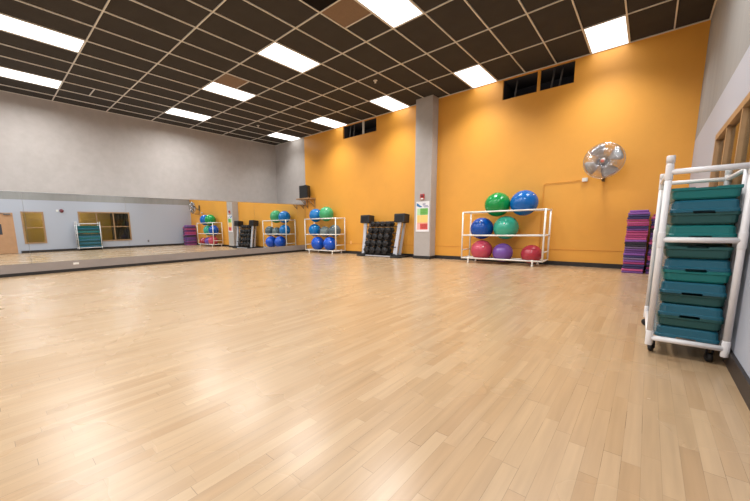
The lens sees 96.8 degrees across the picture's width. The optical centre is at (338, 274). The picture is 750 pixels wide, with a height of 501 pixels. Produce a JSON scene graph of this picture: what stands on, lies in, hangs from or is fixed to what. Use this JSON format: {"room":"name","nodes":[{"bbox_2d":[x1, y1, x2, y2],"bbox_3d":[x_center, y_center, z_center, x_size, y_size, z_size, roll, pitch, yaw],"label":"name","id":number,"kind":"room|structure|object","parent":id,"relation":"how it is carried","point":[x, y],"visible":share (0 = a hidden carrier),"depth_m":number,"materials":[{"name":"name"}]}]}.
{"room":"exercise studio","nodes":[
{"label":"exercise studio","id":0,"kind":"room"},
{"bbox_2d":[0,91,292,265],"bbox_3d":[-6.557,-2.636,9.220,2.078,4.730,13.083,7,11,42],"label":"wall","id":1,"kind":"structure","parent":0,"point":[46,146],"depth_m":10.10,"materials":[{"name":"paint"}]},
{"bbox_2d":[0,191,30,265],"bbox_3d":[-7.657,-0.923,6.689,0.012,1.580,1.976,7,11,42],"label":"wall mirror","id":2,"kind":"object","parent":1,"relation":"attached to","point":[14,245],"visible":1,"depth_m":7.25,"materials":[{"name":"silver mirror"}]},
{"bbox_2d":[21,192,130,262],"bbox_3d":[-6.313,-1.155,8.125,0.012,1.580,1.976,7,11,42],"label":"wall mirror","id":3,"kind":"object","parent":1,"relation":"attached to","point":[60,227],"visible":1,"depth_m":8.02,"materials":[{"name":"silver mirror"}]},
{"bbox_2d":[0,190,299,204],"bbox_3d":[-5.779,-2.037,8.588,0.020,0.012,13.083,7,11,42],"label":"trim","id":4,"kind":"structure","parent":1,"relation":"attached to","point":[0,190],"depth_m":8.78,"materials":[{"name":"silver metal"}]},
{"bbox_2d":[0,245,306,274],"bbox_3d":[-5.753,-0.370,8.834,0.014,0.192,13.083,7,11,42],"label":"trim","id":5,"kind":"structure","parent":1,"relation":"attached to","point":[33,267],"depth_m":8.96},
{"bbox_2d":[0,249,306,277],"bbox_3d":[-5.755,-0.239,8.847,0.016,0.070,13.068,7,11,42],"label":"baseboard","id":6,"kind":"structure","parent":1,"relation":"attached to","point":[232,256],"depth_m":8.95,"materials":[{"name":"black plastic"}]},
{"bbox_2d":[124,197,201,256],"bbox_3d":[-4.968,-1.388,9.560,0.012,1.580,1.976,7,11,42],"label":"wall mirror","id":7,"kind":"object","parent":1,"relation":"attached to","point":[156,226],"visible":1,"depth_m":9.47,"materials":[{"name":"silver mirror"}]},
{"bbox_2d":[198,200,255,251],"bbox_3d":[-3.628,-1.620,10.992,0.012,1.580,1.966,7,11,42],"label":"wall mirror","id":8,"kind":"object","parent":1,"relation":"attached to","point":[224,225],"visible":1,"depth_m":10.91,"materials":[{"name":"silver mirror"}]},
{"bbox_2d":[254,203,298,247],"bbox_3d":[-2.289,-1.852,12.421,0.012,1.580,1.971,7,11,42],"label":"wall mirror","id":9,"kind":"object","parent":1,"relation":"attached to","point":[276,225],"visible":1,"depth_m":12.36,"materials":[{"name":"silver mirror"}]},
{"bbox_2d":[297,205,306,244],"bbox_3d":[-1.474,-1.993,13.292,0.012,1.580,0.422,7,11,42],"label":"wall mirror","id":10,"kind":"object","parent":1,"relation":"attached to","point":[301,208],"visible":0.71,"depth_m":13.27,"materials":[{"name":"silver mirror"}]},
{"bbox_2d":[0,0,716,145],"bbox_3d":[-2.574,-4.263,5.226,13.125,0.125,13.683,7,11,42],"label":"ceiling","id":11,"kind":"structure","parent":0,"point":[140,59],"depth_m":6.58,"materials":[{"name":"tile"}]},
{"bbox_2d":[0,67,61,88],"bbox_3d":[-7.078,-4.469,7.502,0.584,0.012,1.193,7,11,42],"label":"recessed light","id":12,"kind":"object","parent":11,"relation":"in","point":[4,72],"visible":1,"depth_m":7.56,"materials":[{"name":"white plastic"}]},
{"bbox_2d":[0,14,84,52],"bbox_3d":[-5.288,-4.258,5.860,0.584,0.012,1.193,7,11,42],"label":"recessed light","id":13,"kind":"object","parent":11,"relation":"in","point":[8,24],"visible":1,"depth_m":5.87,"materials":[{"name":"white plastic"}]},
{"bbox_2d":[165,108,210,120],"bbox_3d":[-4.595,-4.898,10.153,0.584,0.012,1.193,7,11,42],"label":"recessed light","id":14,"kind":"object","parent":11,"relation":"in","point":[173,111],"visible":1,"depth_m":10.13,"materials":[{"name":"white"}]},
{"bbox_2d":[203,82,254,100],"bbox_3d":[-2.805,-4.688,8.511,0.584,0.012,1.193,7,11,42],"label":"recessed light","id":15,"kind":"object","parent":11,"relation":"in","point":[214,87],"visible":1,"depth_m":8.47,"materials":[{"name":"white"}]},
{"bbox_2d":[214,74,247,87],"bbox_3d":[-2.565,-4.601,7.880,0.582,0.008,0.582,7,11,42],"label":"ceiling panel","id":16,"kind":"object","parent":11,"relation":"attached to","point":[226,79],"visible":1,"depth_m":7.88,"materials":[{"name":"brown"}]},
{"bbox_2d":[267,133,299,140],"bbox_3d":[-2.113,-5.328,12.805,0.584,0.012,1.193,7,11,42],"label":"recessed light","id":17,"kind":"object","parent":11,"relation":"in","point":[277,135],"visible":1,"depth_m":12.77,"materials":[{"name":"white"}]},
{"bbox_2d":[257,43,318,72],"bbox_3d":[-1.015,-4.478,6.869,0.584,0.012,1.193,7,11,42],"label":"recessed light","id":18,"kind":"object","parent":11,"relation":"in","point":[276,52],"visible":1,"depth_m":6.83,"materials":[{"name":"white plastic"}]},
{"bbox_2d":[302,0,336,10],"bbox_3d":[-0.500,-4.178,4.753,0.582,0.008,1.191,7,11,42],"label":"ceiling panel","id":19,"kind":"object","parent":11,"relation":"attached to","point":[319,5],"visible":1,"depth_m":5.18,"materials":[{"name":"black tile"}]},
{"bbox_2d":[312,117,345,127],"bbox_3d":[-0.323,-5.118,11.162,0.584,0.012,1.193,7,11,42],"label":"recessed light","id":20,"kind":"object","parent":11,"relation":"in","point":[324,121],"visible":1,"depth_m":11.13,"materials":[{"name":"white"}]},
{"bbox_2d":[322,0,369,26],"bbox_3d":[0.120,-4.285,5.416,0.582,0.008,0.582,7,11,42],"label":"ceiling panel","id":21,"kind":"object","parent":11,"relation":"attached to","point":[345,13],"visible":1,"depth_m":5.41,"materials":[{"name":"brown"}]},
{"bbox_2d":[370,96,408,110],"bbox_3d":[1.468,-4.907,9.520,0.584,0.012,1.193,7,11,42],"label":"recessed light","id":22,"kind":"object","parent":11,"relation":"in","point":[391,104],"visible":1,"depth_m":9.49,"materials":[{"name":"white"}]},
{"bbox_2d":[357,0,422,27],"bbox_3d":[0.775,-4.267,5.227,0.584,0.012,1.193,7,11,42],"label":"recessed light","id":23,"kind":"object","parent":11,"relation":"in","point":[394,13],"visible":1,"depth_m":5.38,"materials":[{"name":"white plastic"}]},
{"bbox_2d":[454,65,495,87],"bbox_3d":[3.258,-4.697,7.878,0.584,0.012,1.193,7,11,42],"label":"recessed light","id":24,"kind":"object","parent":11,"relation":"in","point":[476,76],"visible":1,"depth_m":7.85,"materials":[{"name":"white plastic"}]},
{"bbox_2d":[584,16,628,52],"bbox_3d":[5.048,-4.487,6.236,0.584,0.012,1.193,7,11,42],"label":"recessed light","id":25,"kind":"object","parent":11,"relation":"in","point":[613,33],"visible":1,"depth_m":6.20,"materials":[{"name":"white plastic"}]},
{"bbox_2d":[0,251,749,500],"bbox_3d":[-2.499,0.226,5.883,13.125,0.100,13.683,7,11,42],"label":"floor","id":26,"kind":"structure","parent":0,"point":[303,375],"depth_m":2.03,"materials":[{"name":"brown wood"}]},
{"bbox_2d":[304,218,345,253],"bbox_3d":[-0.537,-1.450,12.325,1.637,1.284,0.536,7,11,42],"label":"ball rack","id":27,"kind":"object","parent":26,"relation":"on","point":[335,234],"visible":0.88,"depth_m":11.97,"materials":[{"name":"white paint"}]},
{"bbox_2d":[309,209,320,221],"bbox_3d":[-0.868,-2.233,12.502,0.499,0.499,0.499,-4,9,-23],"label":"exercise ball","id":28,"kind":"object","parent":27,"relation":"on","point":[314,213],"visible":0.8,"depth_m":12.31,"materials":[{"name":"blue"}]},
{"bbox_2d":[309,224,320,235],"bbox_3d":[-0.916,-1.694,12.578,0.463,0.463,0.464,-5,9,-26],"label":"exercise ball","id":29,"kind":"object","parent":27,"relation":"on","point":[314,228],"visible":0.87,"depth_m":12.41,"materials":[{"name":"blue"}]},
{"bbox_2d":[311,237,323,249],"bbox_3d":[-0.789,-1.176,12.441,0.504,0.503,0.504,-5,9,-23],"label":"exercise ball","id":30,"kind":"object","parent":27,"relation":"on","point":[317,242],"visible":0.93,"depth_m":12.26,"materials":[{"name":"blue"}]},
{"bbox_2d":[320,226,329,236],"bbox_3d":[-0.507,-1.585,12.214,0.395,0.395,0.396,-5,9,-26],"label":"exercise ball","id":31,"kind":"object","parent":27,"relation":"on","point":[324,230],"visible":0.71,"depth_m":12.07,"materials":[{"name":"grey"}]},
{"bbox_2d":[319,207,333,220],"bbox_3d":[-0.458,-2.218,12.120,0.536,0.536,0.536,-5,9,-24],"label":"exercise ball","id":32,"kind":"object","parent":27,"relation":"on","point":[325,212],"visible":0.94,"depth_m":11.92,"materials":[{"name":"green rubber"}]},
{"bbox_2d":[323,237,336,249],"bbox_3d":[-0.320,-1.121,12.010,0.503,0.504,0.504,-5,9,-24],"label":"exercise ball","id":33,"kind":"object","parent":27,"relation":"on","point":[329,242],"visible":0.93,"depth_m":11.82,"materials":[{"name":"blue"}]},
{"bbox_2d":[329,225,340,236],"bbox_3d":[-0.144,-1.576,11.875,0.429,0.430,0.430,-4,9,-22],"label":"exercise ball","id":34,"kind":"object","parent":27,"relation":"on","point":[332,228],"visible":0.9,"depth_m":11.72,"materials":[{"name":"grey"}]},
{"bbox_2d":[357,213,409,257],"bbox_3d":[1.388,-1.247,10.555,1.705,1.332,0.560,7,11,42],"label":"dumbbell rack","id":35,"kind":"object","parent":26,"relation":"on","point":[400,218],"visible":0.92,"depth_m":10.23,"materials":[{"name":"silver metal"}]},
{"bbox_2d":[365,240,371,245],"bbox_3d":[1.005,-1.042,10.865,0.208,0.180,0.298,7,11,42],"label":"dumbbell","id":36,"kind":"object","parent":35,"relation":"on","point":[367,242],"visible":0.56,"depth_m":10.76,"materials":[{"name":"black rubber"}]},
{"bbox_2d":[369,247,375,252],"bbox_3d":[1.143,-0.806,10.719,0.212,0.184,0.298,7,11,42],"label":"dumbbell","id":37,"kind":"object","parent":35,"relation":"on","point":[372,249],"visible":0.69,"depth_m":10.61,"materials":[{"name":"black metal"}]},
{"bbox_2d":[370,240,377,245],"bbox_3d":[1.176,-1.022,10.708,0.208,0.180,0.298,7,11,42],"label":"dumbbell","id":38,"kind":"object","parent":35,"relation":"on","point":[373,242],"visible":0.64,"depth_m":10.60,"materials":[{"name":"black metal"}]},
{"bbox_2d":[375,247,383,252],"bbox_3d":[1.319,-0.785,10.557,0.212,0.184,0.298,7,11,42],"label":"dumbbell","id":39,"kind":"object","parent":35,"relation":"on","point":[378,249],"visible":0.7,"depth_m":10.45,"materials":[{"name":"black metal"}]},
{"bbox_2d":[376,240,384,245],"bbox_3d":[1.347,-1.002,10.551,0.208,0.180,0.298,7,11,42],"label":"dumbbell","id":40,"kind":"object","parent":35,"relation":"on","point":[379,242],"visible":0.7,"depth_m":10.46,"materials":[{"name":"black metal"}]},
{"bbox_2d":[381,247,391,253],"bbox_3d":[1.495,-0.764,10.396,0.212,0.184,0.298,7,11,42],"label":"dumbbell","id":41,"kind":"object","parent":35,"relation":"on","point":[384,250],"visible":1,"depth_m":10.32,"materials":[{"name":"black metal"}]},
{"bbox_2d":[382,240,391,246],"bbox_3d":[1.519,-0.982,10.393,0.208,0.180,0.298,7,11,42],"label":"dumbbell","id":42,"kind":"object","parent":35,"relation":"on","point":[388,242],"visible":0.99,"depth_m":10.31,"materials":[{"name":"black metal"}]},
{"bbox_2d":[384,234,392,239],"bbox_3d":[1.556,-1.195,10.393,0.196,0.170,0.298,7,11,42],"label":"dumbbell","id":43,"kind":"object","parent":35,"relation":"on","point":[386,236],"visible":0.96,"depth_m":10.30,"materials":[{"name":"black metal"}]},
{"bbox_2d":[385,227,393,232],"bbox_3d":[1.594,-1.398,10.393,0.194,0.168,0.298,7,11,42],"label":"dumbbell","id":44,"kind":"object","parent":35,"relation":"on","point":[388,229],"visible":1,"depth_m":10.32,"materials":[{"name":"black metal"}]},
{"bbox_2d":[386,221,394,225],"bbox_3d":[1.617,-1.604,10.421,0.176,0.152,0.298,7,11,42],"label":"dumbbell","id":45,"kind":"object","parent":35,"relation":"on","point":[388,223],"visible":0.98,"depth_m":10.35,"materials":[{"name":"black metal"}]},
{"bbox_2d":[461,208,551,266],"bbox_3d":[4.025,-0.914,8.112,1.862,1.294,0.576,7,11,42],"label":"ball rack","id":46,"kind":"object","parent":26,"relation":"on","point":[543,235],"visible":0.88,"depth_m":7.79,"materials":[{"name":"white paint"}]},
{"bbox_2d":[470,218,492,238],"bbox_3d":[3.628,-1.175,8.414,0.546,0.546,0.545,-4,9,-22],"label":"exercise ball","id":47,"kind":"object","parent":46,"relation":"on","point":[480,226],"visible":0.94,"depth_m":8.22,"materials":[{"name":"blue"}]},
{"bbox_2d":[471,240,492,259],"bbox_3d":[3.629,-0.628,8.433,0.510,0.509,0.509,-4,9,-20],"label":"exercise ball","id":48,"kind":"object","parent":46,"relation":"on","point":[481,248],"visible":0.96,"depth_m":8.25,"materials":[{"name":"red"}]},
{"bbox_2d":[485,192,509,216],"bbox_3d":[3.882,-1.717,8.117,0.580,0.579,0.580,-5,9,-24],"label":"exercise ball","id":49,"kind":"object","parent":46,"relation":"on","point":[495,201],"visible":0.92,"depth_m":7.92,"materials":[{"name":"green"}]},
{"bbox_2d":[492,243,512,261],"bbox_3d":[4.000,-0.542,8.099,0.452,0.452,0.452,-4,9,-20],"label":"exercise ball","id":50,"kind":"object","parent":46,"relation":"on","point":[500,251],"visible":0.94,"depth_m":7.94,"materials":[{"name":"purple"}]},
{"bbox_2d":[493,216,518,238],"bbox_3d":[4.046,-1.137,8.029,0.560,0.559,0.558,-4,9,-23],"label":"exercise ball","id":51,"kind":"object","parent":46,"relation":"on","point":[505,225],"visible":0.96,"depth_m":7.83,"materials":[{"name":"teal"}]},
{"bbox_2d":[510,190,538,215],"bbox_3d":[4.313,-1.670,7.721,0.584,0.583,0.583,-4,9,-20],"label":"exercise ball","id":52,"kind":"object","parent":46,"relation":"on","point":[524,199],"visible":0.95,"depth_m":7.52,"materials":[{"name":"blue"}]},
{"bbox_2d":[521,245,541,263],"bbox_3d":[4.459,-0.475,7.680,0.436,0.436,0.436,-5,9,-26],"label":"exercise ball","id":53,"kind":"object","parent":46,"relation":"on","point":[530,252],"visible":0.91,"depth_m":7.53,"materials":[{"name":"red"}]},
{"bbox_2d":[621,269,643,273],"bbox_3d":[5.801,-0.081,6.547,0.310,0.038,0.580,7,11,43],"label":"exercise mat","id":54,"kind":"object","parent":26,"relation":"on","point":[622,271],"visible":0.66,"depth_m":6.33,"materials":[{"name":"purple"}]},
{"bbox_2d":[621,268,642,271],"bbox_3d":[5.802,-0.123,6.546,0.310,0.038,0.580,7,11,43],"label":"exercise mat","id":55,"kind":"object","parent":54,"relation":"on","point":[624,269],"visible":0.44,"depth_m":6.34,"materials":[{"name":"pink"}]},
{"bbox_2d":[622,266,643,268],"bbox_3d":[5.810,-0.166,6.543,0.310,0.038,0.580,7,11,42],"label":"exercise mat","id":56,"kind":"object","parent":55,"relation":"on","point":[629,267],"visible":0.49,"depth_m":6.33,"materials":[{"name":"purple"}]},
{"bbox_2d":[623,264,643,266],"bbox_3d":[5.802,-0.206,6.525,0.310,0.038,0.580,7,11,42],"label":"exercise mat","id":57,"kind":"object","parent":56,"relation":"on","point":[631,265],"visible":0.51,"depth_m":6.33,"materials":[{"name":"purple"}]},
{"bbox_2d":[623,262,644,264],"bbox_3d":[5.807,-0.249,6.524,0.310,0.038,0.580,7,11,42],"label":"exercise mat","id":58,"kind":"object","parent":57,"relation":"on","point":[637,263],"visible":0.55,"depth_m":6.30,"materials":[{"name":"pink"}]},
{"bbox_2d":[623,259,644,262],"bbox_3d":[5.804,-0.292,6.521,0.310,0.038,0.580,6,11,42],"label":"exercise mat","id":59,"kind":"object","parent":58,"relation":"on","point":[642,261],"visible":0.52,"depth_m":6.30,"materials":[{"name":"purple"}]},
{"bbox_2d":[623,257,644,259],"bbox_3d":[5.796,-0.333,6.510,0.310,0.038,0.580,7,11,42],"label":"exercise mat","id":60,"kind":"object","parent":59,"relation":"on","point":[624,258],"visible":0.56,"depth_m":6.31,"materials":[{"name":"purple"}]},
{"bbox_2d":[623,255,644,257],"bbox_3d":[5.800,-0.376,6.509,0.310,0.038,0.580,7,11,42],"label":"exercise mat","id":61,"kind":"object","parent":60,"relation":"on","point":[630,256],"visible":0.56,"depth_m":6.31,"materials":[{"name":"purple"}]},
{"bbox_2d":[623,253,644,255],"bbox_3d":[5.796,-0.418,6.500,0.310,0.038,0.580,7,11,43],"label":"exercise mat","id":62,"kind":"object","parent":61,"relation":"on","point":[636,254],"visible":0.62,"depth_m":6.27,"materials":[{"name":"purple"}]},
{"bbox_2d":[624,251,645,252],"bbox_3d":[5.804,-0.461,6.500,0.310,0.038,0.580,6,11,42],"label":"exercise mat","id":63,"kind":"object","parent":62,"relation":"on","point":[624,251],"visible":0.59,"depth_m":6.29,"materials":[{"name":"purple"}]},
{"bbox_2d":[624,248,645,250],"bbox_3d":[5.802,-0.502,6.483,0.310,0.038,0.580,7,11,42],"label":"exercise mat","id":64,"kind":"object","parent":63,"relation":"on","point":[625,249],"visible":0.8,"depth_m":6.28,"materials":[{"name":"purple"}]},
{"bbox_2d":[625,246,645,248],"bbox_3d":[5.805,-0.545,6.487,0.310,0.038,0.580,7,11,42],"label":"exercise mat","id":65,"kind":"object","parent":64,"relation":"on","point":[628,247],"visible":0.68,"depth_m":6.29,"materials":[{"name":"purple"}]},
{"bbox_2d":[625,243,646,246],"bbox_3d":[5.798,-0.586,6.468,0.310,0.038,0.580,7,11,42],"label":"exercise mat","id":66,"kind":"object","parent":65,"relation":"on","point":[637,245],"visible":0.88,"depth_m":6.24,"materials":[{"name":"black"}]},
{"bbox_2d":[624,242,646,243],"bbox_3d":[5.793,-0.629,6.470,0.310,0.038,0.580,7,11,43],"label":"exercise mat","id":67,"kind":"object","parent":66,"relation":"on","point":[624,242],"visible":0.7,"depth_m":6.27,"materials":[{"name":"black"}]},
{"bbox_2d":[625,239,646,241],"bbox_3d":[5.790,-0.671,6.462,0.310,0.038,0.580,7,11,42],"label":"exercise mat","id":68,"kind":"object","parent":67,"relation":"on","point":[646,239],"visible":0.8,"depth_m":6.25,"materials":[{"name":"purple"}]},
{"bbox_2d":[625,237,646,239],"bbox_3d":[5.793,-0.714,6.461,0.310,0.038,0.580,7,11,43],"label":"exercise mat","id":69,"kind":"object","parent":68,"relation":"on","point":[626,238],"visible":0.87,"depth_m":6.28,"materials":[{"name":"pink"}]},
{"bbox_2d":[625,235,646,236],"bbox_3d":[5.793,-0.755,6.452,0.310,0.038,0.580,7,11,42],"label":"exercise mat","id":70,"kind":"object","parent":69,"relation":"on","point":[626,235],"visible":0.8,"depth_m":6.24,"materials":[{"name":"pink"}]},
{"bbox_2d":[626,233,647,234],"bbox_3d":[5.803,-0.798,6.450,0.310,0.038,0.580,7,11,42],"label":"exercise mat","id":71,"kind":"object","parent":70,"relation":"on","point":[626,233],"visible":0.74,"depth_m":6.24,"materials":[{"name":"pink"}]},
{"bbox_2d":[626,231,647,232],"bbox_3d":[5.792,-0.839,6.433,0.310,0.038,0.580,7,11,42],"label":"exercise mat","id":72,"kind":"object","parent":71,"relation":"on","point":[626,231],"visible":0.81,"depth_m":6.22,"materials":[{"name":"pink"}]},
{"bbox_2d":[626,228,648,230],"bbox_3d":[5.802,-0.882,6.436,0.310,0.038,0.580,7,11,42],"label":"exercise mat","id":73,"kind":"object","parent":72,"relation":"on","point":[627,229],"visible":1,"depth_m":6.23,"materials":[{"name":"purple"}]},
{"bbox_2d":[626,226,648,227],"bbox_3d":[5.795,-0.924,6.427,0.310,0.038,0.580,7,11,42],"label":"exercise mat","id":74,"kind":"object","parent":73,"relation":"on","point":[627,226],"visible":0.94,"depth_m":6.22,"materials":[{"name":"blue"}]},
{"bbox_2d":[627,224,648,225],"bbox_3d":[5.794,-0.965,6.416,0.310,0.038,0.580,7,11,42],"label":"exercise mat","id":75,"kind":"object","parent":74,"relation":"on","point":[627,224],"visible":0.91,"depth_m":6.21,"materials":[{"name":"pink"}]},
{"bbox_2d":[627,221,648,223],"bbox_3d":[5.797,-1.009,6.416,0.310,0.038,0.580,7,11,42],"label":"exercise mat","id":76,"kind":"object","parent":75,"relation":"on","point":[644,222],"visible":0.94,"depth_m":6.21,"materials":[{"name":"pink"}]},
{"bbox_2d":[627,219,648,221],"bbox_3d":[5.788,-1.051,6.411,0.310,0.038,0.580,7,11,43],"label":"exercise mat","id":77,"kind":"object","parent":76,"relation":"on","point":[629,220],"visible":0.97,"depth_m":6.21,"materials":[{"name":"pink"}]},
{"bbox_2d":[627,217,649,218],"bbox_3d":[5.787,-1.093,6.404,0.310,0.038,0.580,7,11,42],"label":"exercise mat","id":78,"kind":"object","parent":77,"relation":"on","point":[628,217],"visible":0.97,"depth_m":6.19,"materials":[{"name":"blue"}]},
{"bbox_2d":[628,214,649,216],"bbox_3d":[5.790,-1.134,6.392,0.310,0.038,0.580,6,11,42],"label":"exercise mat","id":79,"kind":"object","parent":78,"relation":"on","point":[646,215],"visible":0.94,"depth_m":6.17,"materials":[{"name":"blue"}]},
{"bbox_2d":[628,212,650,214],"bbox_3d":[5.790,-1.177,6.390,0.310,0.038,0.580,7,11,42],"label":"exercise mat","id":80,"kind":"object","parent":79,"relation":"on","point":[635,213],"visible":0.91,"depth_m":6.21,"materials":[{"name":"purple"}]},
{"bbox_2d":[630,210,648,212],"bbox_3d":[5.793,-1.219,6.384,0.267,0.038,0.551,7,11,43],"label":"exercise mat","id":81,"kind":"object","parent":80,"relation":"on","point":[631,211],"visible":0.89,"depth_m":6.19,"materials":[{"name":"purple"}]},
{"bbox_2d":[641,155,749,361],"bbox_3d":[2.749,-0.154,2.609,0.444,1.425,0.996,7,11,42],"label":"rack","id":82,"kind":"object","parent":26,"relation":"on","point":[739,243],"visible":0.8,"depth_m":2.29,"materials":[{"name":"white plastic"}]},
{"bbox_2d":[654,314,719,343],"bbox_3d":[2.790,0.363,2.699,0.328,0.080,1.000,7,11,43],"label":"step platform","id":83,"kind":"object","parent":82,"relation":"on","point":[711,337],"visible":0.51,"depth_m":2.34,"materials":[{"name":"teal plastic"}]},
{"bbox_2d":[656,308,723,330],"bbox_3d":[2.787,0.280,2.684,0.328,0.080,1.000,7,11,42],"label":"step platform","id":84,"kind":"object","parent":83,"relation":"on","point":[679,321],"visible":0.41,"depth_m":2.33,"materials":[{"name":"teal plastic"}]},
{"bbox_2d":[656,290,723,320],"bbox_3d":[2.788,0.201,2.672,0.328,0.080,1.000,7,11,42],"label":"step platform","id":85,"kind":"object","parent":84,"relation":"on","point":[703,312],"visible":0.47,"depth_m":2.32,"materials":[{"name":"teal plastic"}]},
{"bbox_2d":[659,291,726,307],"bbox_3d":[2.792,0.117,2.667,0.328,0.080,1.000,7,11,43],"label":"step platform","id":86,"kind":"object","parent":85,"relation":"on","point":[683,298],"visible":0.47,"depth_m":2.31,"materials":[{"name":"teal plastic"}]},
{"bbox_2d":[659,272,726,296],"bbox_3d":[2.775,0.038,2.648,0.328,0.080,1.000,7,11,42],"label":"step platform","id":87,"kind":"object","parent":86,"relation":"on","point":[706,289],"visible":0.48,"depth_m":2.29,"materials":[{"name":"teal plastic"}]},
{"bbox_2d":[661,266,731,283],"bbox_3d":[2.778,-0.044,2.632,0.328,0.080,1.000,7,11,42],"label":"step platform","id":88,"kind":"object","parent":87,"relation":"on","point":[687,275],"visible":0.51,"depth_m":2.28,"materials":[{"name":"teal plastic"}]},
{"bbox_2d":[662,252,731,271],"bbox_3d":[2.787,-0.125,2.630,0.328,0.080,1.000,7,11,42],"label":"step platform","id":89,"kind":"object","parent":88,"relation":"on","point":[711,265],"visible":0.61,"depth_m":2.27,"materials":[{"name":"teal plastic"}]},
{"bbox_2d":[663,242,733,258],"bbox_3d":[2.773,-0.207,2.610,0.328,0.080,1.000,7,11,43],"label":"step platform","id":90,"kind":"object","parent":89,"relation":"on","point":[673,250],"visible":0.74,"depth_m":2.28,"materials":[{"name":"teal plastic"}]},
{"bbox_2d":[666,224,737,236],"bbox_3d":[2.783,-0.353,2.596,0.328,0.081,1.000,7,11,42],"label":"step platform","id":91,"kind":"object","parent":82,"relation":"on","point":[689,230],"visible":0.86,"depth_m":2.25,"materials":[{"name":"teal plastic"}]},
{"bbox_2d":[667,211,741,224],"bbox_3d":[2.777,-0.437,2.580,0.328,0.081,1.000,7,11,42],"label":"step platform","id":92,"kind":"object","parent":91,"relation":"on","point":[727,217],"visible":0.86,"depth_m":2.22,"materials":[{"name":"teal plastic"}]},
{"bbox_2d":[668,198,740,213],"bbox_3d":[2.771,-0.517,2.564,0.328,0.081,1.000,7,11,43],"label":"step platform","id":93,"kind":"object","parent":92,"relation":"on","point":[712,205],"visible":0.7,"depth_m":2.21,"materials":[{"name":"teal plastic"}]},
{"bbox_2d":[669,184,743,204],"bbox_3d":[2.767,-0.602,2.556,0.328,0.081,1.000,7,11,42],"label":"step platform","id":94,"kind":"object","parent":93,"relation":"on","point":[722,191],"visible":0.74,"depth_m":2.20,"materials":[{"name":"teal plastic"}]},
{"bbox_2d":[414,95,438,255],"bbox_3d":[2.495,-2.691,9.528,0.515,4.450,0.333,7,11,42],"label":"pillar","id":95,"kind":"structure","parent":0,"point":[426,145],"depth_m":9.33,"materials":[{"name":"paint"}]},
{"bbox_2d":[416,201,429,231],"bbox_3d":[2.405,-1.671,9.542,0.420,0.860,0.007,7,11,42],"label":"poster","id":96,"kind":"object","parent":95,"relation":"attached to","point":[422,208],"visible":1,"depth_m":9.54,"materials":[{"name":"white paper"}]},
{"bbox_2d":[413,255,434,258],"bbox_3d":[2.522,-0.530,9.834,0.539,0.085,0.330,7,11,42],"label":"baseboard","id":97,"kind":"structure","parent":95,"relation":"attached to","point":[414,256],"depth_m":9.69,"materials":[{"name":"black plastic"}]},
{"bbox_2d":[275,20,710,265],"bbox_3d":[1.922,-2.936,10.297,13.125,4.730,0.060,7,11,42],"label":"wall","id":98,"kind":"structure","parent":0,"point":[643,97],"depth_m":7.73,"materials":[{"name":"orange paint"}]},
{"bbox_2d":[296,197,315,208],"bbox_3d":[-1.294,-2.801,13.012,0.710,0.385,0.400,7,11,42],"label":"wall shelf","id":99,"kind":"object","parent":98,"relation":"attached to","point":[308,198],"visible":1,"depth_m":12.93,"materials":[{"name":"beige wood"}]},
{"bbox_2d":[299,185,309,197],"bbox_3d":[-1.304,-3.234,12.903,0.380,0.503,0.325,4,9,28],"label":"loudspeaker","id":100,"kind":"object","parent":99,"relation":"on","point":[304,191],"visible":0.98,"depth_m":12.78,"materials":[{"name":"black plastic"}]},
{"bbox_2d":[299,186,306,196],"bbox_3d":[-1.378,-3.197,12.771,0.340,0.410,0.015,4,9,28],"label":"grille","id":101,"kind":"object","parent":100,"relation":"attached to","point":[302,189],"depth_m":12.77,"materials":[{"name":"black metal"}]},
{"bbox_2d":[344,118,375,138],"bbox_3d":[0.986,-4.947,11.443,1.480,0.470,0.915,7,11,42],"label":"air vent","id":102,"kind":"object","parent":98,"relation":"in","point":[363,127],"visible":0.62,"depth_m":11.67,"materials":[{"name":"grey"}]},
{"bbox_2d":[307,250,645,269],"bbox_3d":[2.610,-0.559,9.986,10.685,0.095,0.015,7,11,42],"label":"baseboard","id":103,"kind":"structure","parent":98,"relation":"attached to","point":[563,263],"depth_m":7.83,"materials":[{"name":"black plastic"}]},
{"bbox_2d":[349,243,647,252],"bbox_3d":[2.644,-0.868,9.909,10.585,0.012,0.006,7,11,42],"label":"trim","id":104,"kind":"structure","parent":98,"relation":"attached to","point":[349,243],"depth_m":7.72,"materials":[{"name":"orange paint"}]},
{"bbox_2d":[503,61,574,99],"bbox_3d":[4.833,-4.476,7.917,1.480,0.510,0.915,7,11,42],"label":"air vent","id":105,"kind":"object","parent":98,"relation":"in","point":[563,74],"visible":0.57,"depth_m":8.01,"materials":[{"name":"grey metal"}]},
{"bbox_2d":[539,180,580,247],"bbox_3d":[5.043,-1.348,7.574,0.731,1.514,0.012,7,11,42],"label":"conduit","id":106,"kind":"object","parent":98,"relation":"attached to","point":[575,180],"visible":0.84,"depth_m":7.76,"materials":[{"name":"metal"}]},
{"bbox_2d":[583,142,625,181],"bbox_3d":[5.397,-2.279,6.740,0.674,0.710,0.528,7,11,42],"label":"wall fan","id":107,"kind":"object","parent":98,"relation":"attached to","point":[607,169],"visible":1,"depth_m":6.58,"materials":[{"name":"silver metal"}]},
{"bbox_2d":[689,0,749,377],"bbox_3d":[2.110,-1.617,1.268,0.140,4.730,13.083,7,11,42],"label":"wall","id":108,"kind":"structure","parent":0,"point":[726,78],"depth_m":3.62,"materials":[{"name":"grey paint"}]},
{"bbox_2d":[708,92,749,285],"bbox_3d":[3.485,-0.679,2.986,0.052,1.510,2.260,7,11,42],"label":"window","id":109,"kind":"structure","parent":108,"relation":"in","point":[732,141],"depth_m":2.90,"materials":[{"name":"beige wood"}]},
{"bbox_2d":[715,331,749,410],"bbox_3d":[2.085,0.662,1.651,0.018,0.110,13.068,7,11,42],"label":"baseboard","id":110,"kind":"structure","parent":108,"relation":"attached to","point":[737,372],"depth_m":1.96,"materials":[{"name":"grey plastic"}]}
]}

